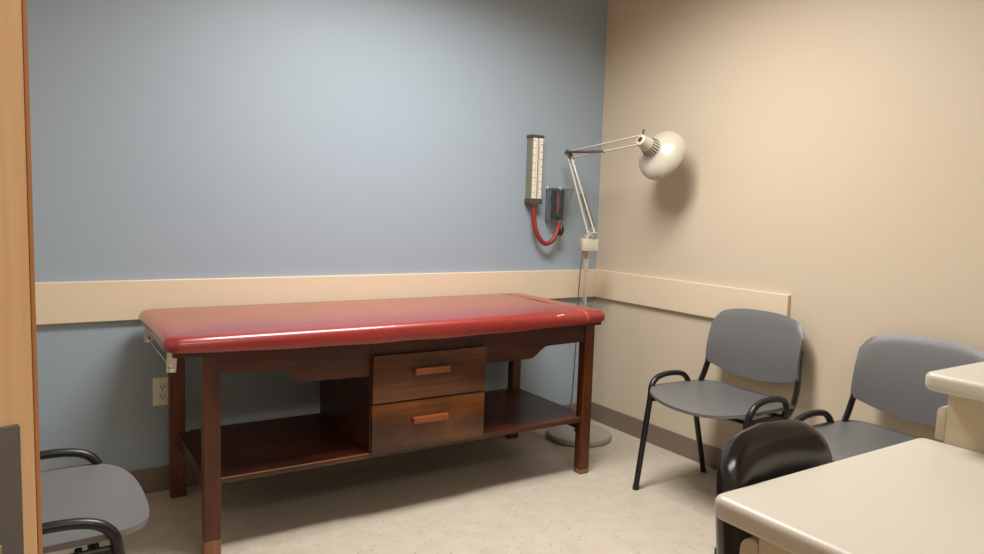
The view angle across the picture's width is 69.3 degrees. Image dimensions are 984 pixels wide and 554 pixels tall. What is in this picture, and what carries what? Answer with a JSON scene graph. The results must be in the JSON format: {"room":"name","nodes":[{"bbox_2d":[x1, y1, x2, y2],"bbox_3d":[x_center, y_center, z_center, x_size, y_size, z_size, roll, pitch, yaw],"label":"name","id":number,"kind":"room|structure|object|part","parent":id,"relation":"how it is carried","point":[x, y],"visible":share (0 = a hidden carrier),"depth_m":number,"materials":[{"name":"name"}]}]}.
{"room":"examination room","nodes":[
{"label":"examination room","id":0,"kind":"room"},
{"bbox_2d":[27,0,607,470],"bbox_3d":[-0.698,-0.419,3.276,3.260,2.560,0.120,-2,6,-33],"label":"wall","id":1,"kind":"structure","parent":0,"point":[171,139],"depth_m":3.06,"materials":[{"name":"blue paint"}]},
{"bbox_2d":[153,377,167,405],"bbox_3d":[-1.339,0.464,2.890,0.070,0.116,0.009,-2,6,-33],"label":"power outlet","id":2,"kind":"object","parent":1,"relation":"attached to","point":[160,385],"visible":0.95,"depth_m":2.88,"materials":[{"name":"beige plastic"}]},
{"bbox_2d":[158,383,166,389],"bbox_3d":[-1.337,0.445,2.887,0.034,0.027,0.004,-2,6,-33],"label":"receptacle","id":3,"kind":"object","parent":2,"relation":"attached to","point":[161,386],"depth_m":2.88,"materials":[{"name":"beige plastic"}]},
{"bbox_2d":[158,393,166,399],"bbox_3d":[-1.338,0.484,2.890,0.034,0.027,0.004,-2,6,-33],"label":"receptacle","id":4,"kind":"object","parent":2,"relation":"attached to","point":[161,396],"depth_m":2.89,"materials":[{"name":"beige plastic"}]},
{"bbox_2d":[35,269,595,324],"bbox_3d":[-0.675,0.070,3.263,3.020,0.157,0.020,-2,6,-33],"label":"trim","id":5,"kind":"structure","parent":1,"relation":"attached to","point":[115,300],"depth_m":3.07,"materials":[{"name":"beige paint"}]},
{"bbox_2d":[128,403,576,493],"bbox_3d":[-0.703,0.809,3.339,3.008,0.103,0.007,-2,6,-33],"label":"baseboard","id":6,"kind":"structure","parent":1,"relation":"attached to","point":[155,479],"depth_m":2.91,"materials":[{"name":"brown plastic"}]},
{"bbox_2d":[524,134,544,204],"bbox_3d":[0.224,-0.558,3.743,0.078,0.370,0.057,-2,6,-33],"label":"pressure gauge","id":7,"kind":"object","parent":1,"relation":"attached to","point":[534,142],"visible":1,"depth_m":3.72,"materials":[{"name":"grey metal"}]},
{"bbox_3d":[0.237,-0.569,3.725,0.060,0.312,0.003,-2,6,-33],"label":"scale plate","id":8,"kind":"part","parent":7,"relation":"part of","materials":[{"name":"beige plastic"}]},
{"bbox_2d":[545,186,573,221],"bbox_3d":[0.362,-0.392,3.835,0.126,0.187,0.087,-2,6,-33],"label":"wire basket","id":9,"kind":"object","parent":1,"relation":"attached to","point":[547,188],"visible":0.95,"depth_m":3.82,"materials":[{"name":"grey metal"}]},
{"bbox_2d":[531,205,560,245],"bbox_3d":[0.291,-0.273,3.795,0.183,0.215,0.037,-1,6,-25],"label":"hose","id":10,"kind":"object","parent":9,"relation":"hanging from","point":[533,207],"visible":1,"depth_m":3.77,"materials":[{"name":"red rubber"}]},
{"bbox_2d":[551,189,564,219],"bbox_3d":[0.352,-0.390,3.836,0.056,0.162,0.084,6,7,35],"label":"pressure cuff","id":11,"kind":"object","parent":9,"relation":"in","point":[557,205],"visible":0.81,"depth_m":3.81,"materials":[{"name":"grey fabric"}]},
{"bbox_2d":[558,223,563,235],"bbox_3d":[0.372,-0.257,3.834,0.033,0.070,0.033,-2,6,-33],"label":"bulb","id":12,"kind":"object","parent":9,"relation":"hanging from","point":[561,231],"visible":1,"depth_m":3.82,"materials":[{"name":"red rubber"}]},
{"bbox_2d":[46,419,716,553],"bbox_3d":[0.461,1.101,1.527,3.260,0.060,4.590,-2,6,-33],"label":"floor","id":13,"kind":"structure","parent":0,"point":[524,494],"depth_m":2.86,"materials":[{"name":"tile"}]},
{"bbox_2d":[40,448,148,553],"bbox_3d":[-1.104,0.606,1.707,0.499,0.798,0.532,-2,6,-33],"label":"chair","id":14,"kind":"object","parent":13,"relation":"on","point":[91,504],"visible":0.73,"depth_m":1.78,"materials":[{"name":"grey plastic"}]},
{"bbox_3d":[-1.180,0.722,1.966,0.332,0.509,0.039,-2,6,-33],"label":"leg","id":15,"kind":"part","parent":14,"relation":"part of","materials":[{"name":"black paint"}]},
{"bbox_3d":[-0.916,0.770,1.553,0.332,0.509,0.039,-2,6,-33],"label":"leg","id":16,"kind":"part","parent":14,"relation":"part of","materials":[{"name":"black paint"}]},
{"bbox_3d":[-1.006,0.501,1.483,0.388,0.279,0.037,-1,6,-29],"label":"rail","id":17,"kind":"part","parent":14,"relation":"part of","materials":[{"name":"black metal"}]},
{"bbox_2d":[139,293,604,553],"bbox_3d":[-0.442,0.513,2.998,1.812,0.773,0.708,-2,6,-33],"label":"exam table","id":18,"kind":"object","parent":13,"relation":"on","point":[395,375],"visible":1,"depth_m":2.75,"materials":[{"name":"brown wood"}]},
{"bbox_3d":[-1.160,0.260,2.476,0.007,0.009,0.541,-2,6,-33],"label":"roll holder rod","id":19,"kind":"part","parent":18,"relation":"part of","materials":[{"name":"silver metal"}]},
{"bbox_3d":[-1.263,0.538,2.851,0.056,0.700,0.046,-2,6,-33],"label":"leg","id":20,"kind":"part","parent":18,"relation":"part of","materials":[{"name":"brown wood"}]},
{"bbox_3d":[-1.099,0.691,2.636,0.030,0.046,0.521,-2,6,-33],"label":"shelf rail","id":21,"kind":"part","parent":18,"relation":"part of","materials":[{"name":"brown wood"}]},
{"bbox_3d":[-0.941,0.565,2.383,0.054,0.645,0.047,-2,6,-33],"label":"leg","id":22,"kind":"part","parent":18,"relation":"part of","materials":[{"name":"brown wood"}]},
{"bbox_2d":[178,388,581,483],"bbox_3d":[-0.410,0.639,3.057,1.655,0.022,0.584,-2,6,-33],"label":"shelf","id":23,"kind":"object","parent":18,"relation":"attached to","point":[249,450],"depth_m":2.82,"materials":[{"name":"brown wood"}]},
{"bbox_3d":[-0.245,0.567,2.797,0.493,0.188,0.019,-2,6,-33],"label":"drawer","id":24,"kind":"part","parent":18,"relation":"part of","materials":[{"name":"brown wood"}]},
{"bbox_3d":[-0.237,0.377,2.776,0.493,0.182,0.019,-2,6,-33],"label":"drawer","id":25,"kind":"part","parent":18,"relation":"part of","materials":[{"name":"brown wood"}]},
{"bbox_3d":[-0.239,0.551,2.773,0.150,0.025,0.024,-2,6,-33],"label":"handle","id":26,"kind":"part","parent":18,"relation":"part of","materials":[{"name":"brown wood"}]},
{"bbox_3d":[-0.231,0.359,2.752,0.150,0.025,0.024,-2,6,-33],"label":"handle","id":27,"kind":"part","parent":18,"relation":"part of","materials":[{"name":"brown wood"}]},
{"bbox_3d":[0.117,0.498,3.731,0.052,0.700,0.046,-2,6,-33],"label":"leg","id":28,"kind":"part","parent":18,"relation":"part of","materials":[{"name":"brown wood"}]},
{"bbox_3d":[0.422,0.542,3.254,0.052,0.678,0.047,-2,6,-33],"label":"leg","id":29,"kind":"part","parent":18,"relation":"part of","materials":[{"name":"brown wood"}]},
{"bbox_2d":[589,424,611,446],"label":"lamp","id":30,"kind":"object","parent":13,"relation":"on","point":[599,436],"depth_m":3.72,"materials":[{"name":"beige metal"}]},
{"bbox_2d":[564,129,684,306],"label":"lamp","id":31,"kind":"object","parent":13,"relation":"on","point":[661,155],"depth_m":3.37,"materials":[{"name":"beige metal"}]},
{"bbox_3d":[0.449,-0.434,3.725,0.010,0.437,0.180,-3,7,-44],"label":"arm rod","id":32,"kind":"part","parent":31,"relation":"part of","materials":[{"name":"beige metal"}]},
{"bbox_3d":[0.472,-0.425,3.689,0.010,0.387,0.181,-3,7,-43],"label":"arm rod","id":33,"kind":"part","parent":31,"relation":"part of","materials":[{"name":"beige metal"}]},
{"bbox_3d":[0.558,-0.622,3.521,0.009,0.051,0.505,-2,6,-33],"label":"arm rod","id":34,"kind":"part","parent":31,"relation":"part of","materials":[{"name":"beige metal"}]},
{"bbox_3d":[0.549,-0.660,3.536,0.009,0.061,0.547,-2,7,-34],"label":"arm rod","id":35,"kind":"part","parent":31,"relation":"part of","materials":[{"name":"beige metal"}]},
{"bbox_3d":[0.795,-0.579,3.389,0.144,0.238,0.252,-2,6,-33],"label":"lamp shade","id":36,"kind":"part","parent":31,"relation":"part of","materials":[{"name":"beige metal"}]},
{"bbox_2d":[632,308,804,489],"bbox_3d":[0.963,0.550,2.991,0.499,0.798,0.532,-2,7,-34],"label":"chair","id":37,"kind":"object","parent":13,"relation":"on","point":[765,346],"visible":0.98,"depth_m":3.05,"materials":[{"name":"grey plastic"}]},
{"bbox_3d":[0.760,0.670,3.167,0.332,0.509,0.039,-2,7,-34],"label":"leg","id":38,"kind":"part","parent":37,"relation":"part of","materials":[{"name":"black paint"}]},
{"bbox_3d":[0.867,0.399,3.188,0.388,0.279,0.037,-1,6,-31],"label":"rail","id":39,"kind":"part","parent":37,"relation":"part of","materials":[{"name":"black metal"}]},
{"bbox_3d":[0.952,0.716,3.289,0.142,0.409,0.027,-2,7,-36],"label":"leg","id":40,"kind":"part","parent":37,"relation":"part of","materials":[{"name":"black paint"}]},
{"bbox_3d":[0.956,0.514,2.982,0.479,0.044,0.505,-2,7,-34],"label":"seat","id":41,"kind":"part","parent":37,"relation":"part of","materials":[{"name":"grey plastic"}]},
{"bbox_3d":[1.143,0.295,3.085,0.082,0.297,0.464,-2,7,-34],"label":"backrest","id":42,"kind":"part","parent":37,"relation":"part of","materials":[{"name":"grey plastic"}]},
{"bbox_3d":[1.037,0.718,2.762,0.332,0.509,0.039,-2,7,-34],"label":"leg","id":43,"kind":"part","parent":37,"relation":"part of","materials":[{"name":"black paint"}]},
{"bbox_3d":[1.126,0.443,2.810,0.388,0.279,0.037,-2,7,-38],"label":"rail","id":44,"kind":"part","parent":37,"relation":"part of","materials":[{"name":"black metal"}]},
{"bbox_2d":[714,419,832,553],"bbox_3d":[0.600,0.694,1.192,0.355,0.823,0.432,-2,7,-37],"label":"desk chair","id":45,"kind":"object","parent":13,"relation":"on","point":[764,451],"visible":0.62,"depth_m":1.25,"materials":[{"name":"black plastic"}]},
{"bbox_2d":[714,438,983,553],"bbox_3d":[0.796,0.747,1.065,0.651,0.752,0.686,-2,6,-33],"label":"desk","id":46,"kind":"object","parent":13,"relation":"on","point":[920,495],"visible":1,"depth_m":1.12,"materials":[{"name":"beige laminate"}]},
{"bbox_3d":[0.404,0.756,1.160,0.024,0.692,0.032,-2,6,-33],"label":"edge post","id":47,"kind":"part","parent":46,"relation":"part of","materials":[{"name":"beige laminate"}]},
{"bbox_3d":[0.571,0.776,0.900,0.020,0.712,0.585,-2,6,-33],"label":"panel","id":48,"kind":"part","parent":46,"relation":"part of","materials":[{"name":"beige laminate"}]},
{"bbox_2d":[794,334,983,461],"bbox_3d":[1.331,0.617,2.404,0.499,0.798,0.532,-2,7,-34],"label":"chair","id":49,"kind":"object","parent":13,"relation":"on","point":[890,371],"visible":0.38,"depth_m":2.54,"materials":[{"name":"grey plastic"}]},
{"bbox_3d":[1.129,0.738,2.579,0.332,0.509,0.039,-2,7,-34],"label":"leg","id":50,"kind":"part","parent":49,"relation":"part of","materials":[{"name":"black paint"}]},
{"bbox_3d":[1.235,0.466,2.600,0.388,0.279,0.037,-1,6,-31],"label":"rail","id":51,"kind":"part","parent":49,"relation":"part of","materials":[{"name":"black metal"}]},
{"bbox_3d":[1.324,0.582,2.394,0.479,0.044,0.505,-2,7,-34],"label":"seat","id":52,"kind":"part","parent":49,"relation":"part of","materials":[{"name":"grey plastic"}]},
{"bbox_3d":[1.512,0.362,2.497,0.082,0.297,0.464,-2,7,-34],"label":"backrest","id":53,"kind":"part","parent":49,"relation":"part of","materials":[{"name":"grey plastic"}]},
{"bbox_2d":[925,362,983,453],"bbox_3d":[1.529,0.654,1.512,1.195,0.900,0.664,-2,6,-33],"label":"counter","id":54,"kind":"object","parent":13,"relation":"on","point":[960,423],"depth_m":1.41,"materials":[{"name":"beige laminate"}]},
{"bbox_2d":[925,362,983,401],"bbox_3d":[1.543,0.225,1.471,1.195,0.038,0.664,-2,6,-33],"label":"countertop","id":55,"kind":"structure","parent":54,"relation":"on","point":[965,381],"depth_m":1.39,"materials":[{"name":"beige laminate"}]},
{"bbox_2d":[592,0,983,449],"bbox_3d":[1.826,-0.241,2.247,0.120,2.560,4.350,-2,6,-33],"label":"wall","id":56,"kind":"structure","parent":0,"point":[832,161],"depth_m":2.97,"materials":[{"name":"beige paint"}]},
{"bbox_2d":[591,402,721,469],"bbox_3d":[1.736,0.983,2.326,0.007,0.103,4.343,-2,6,-33],"label":"baseboard","id":57,"kind":"structure","parent":56,"relation":"attached to","point":[684,446],"depth_m":3.68,"materials":[{"name":"brown plastic"}]},
{"bbox_2d":[595,269,790,317],"bbox_3d":[0.927,0.094,3.542,0.020,0.157,1.238,-2,6,-33],"label":"trim","id":58,"kind":"structure","parent":56,"relation":"attached to","point":[694,298],"depth_m":3.50,"materials":[{"name":"beige paint"}]},
{"bbox_3d":[-0.820,-0.165,0.559,0.120,2.560,4.350,-2,6,-33],"label":"wall","id":59,"kind":"structure","parent":0,"visible":0},
{"bbox_2d":[0,0,42,553],"bbox_3d":[-0.542,0.091,0.540,0.945,2.048,0.046,6,7,39],"label":"door","id":60,"kind":"structure","parent":59,"relation":"in","point":[20,474],"depth_m":0.25,"materials":[{"name":"brown wood"}]},
{"bbox_3d":[-0.185,0.152,0.255,0.003,0.197,0.032,6,7,39],"label":"latch plate","id":61,"kind":"part","parent":60,"relation":"part of","materials":[{"name":"grey metal"}]}
]}

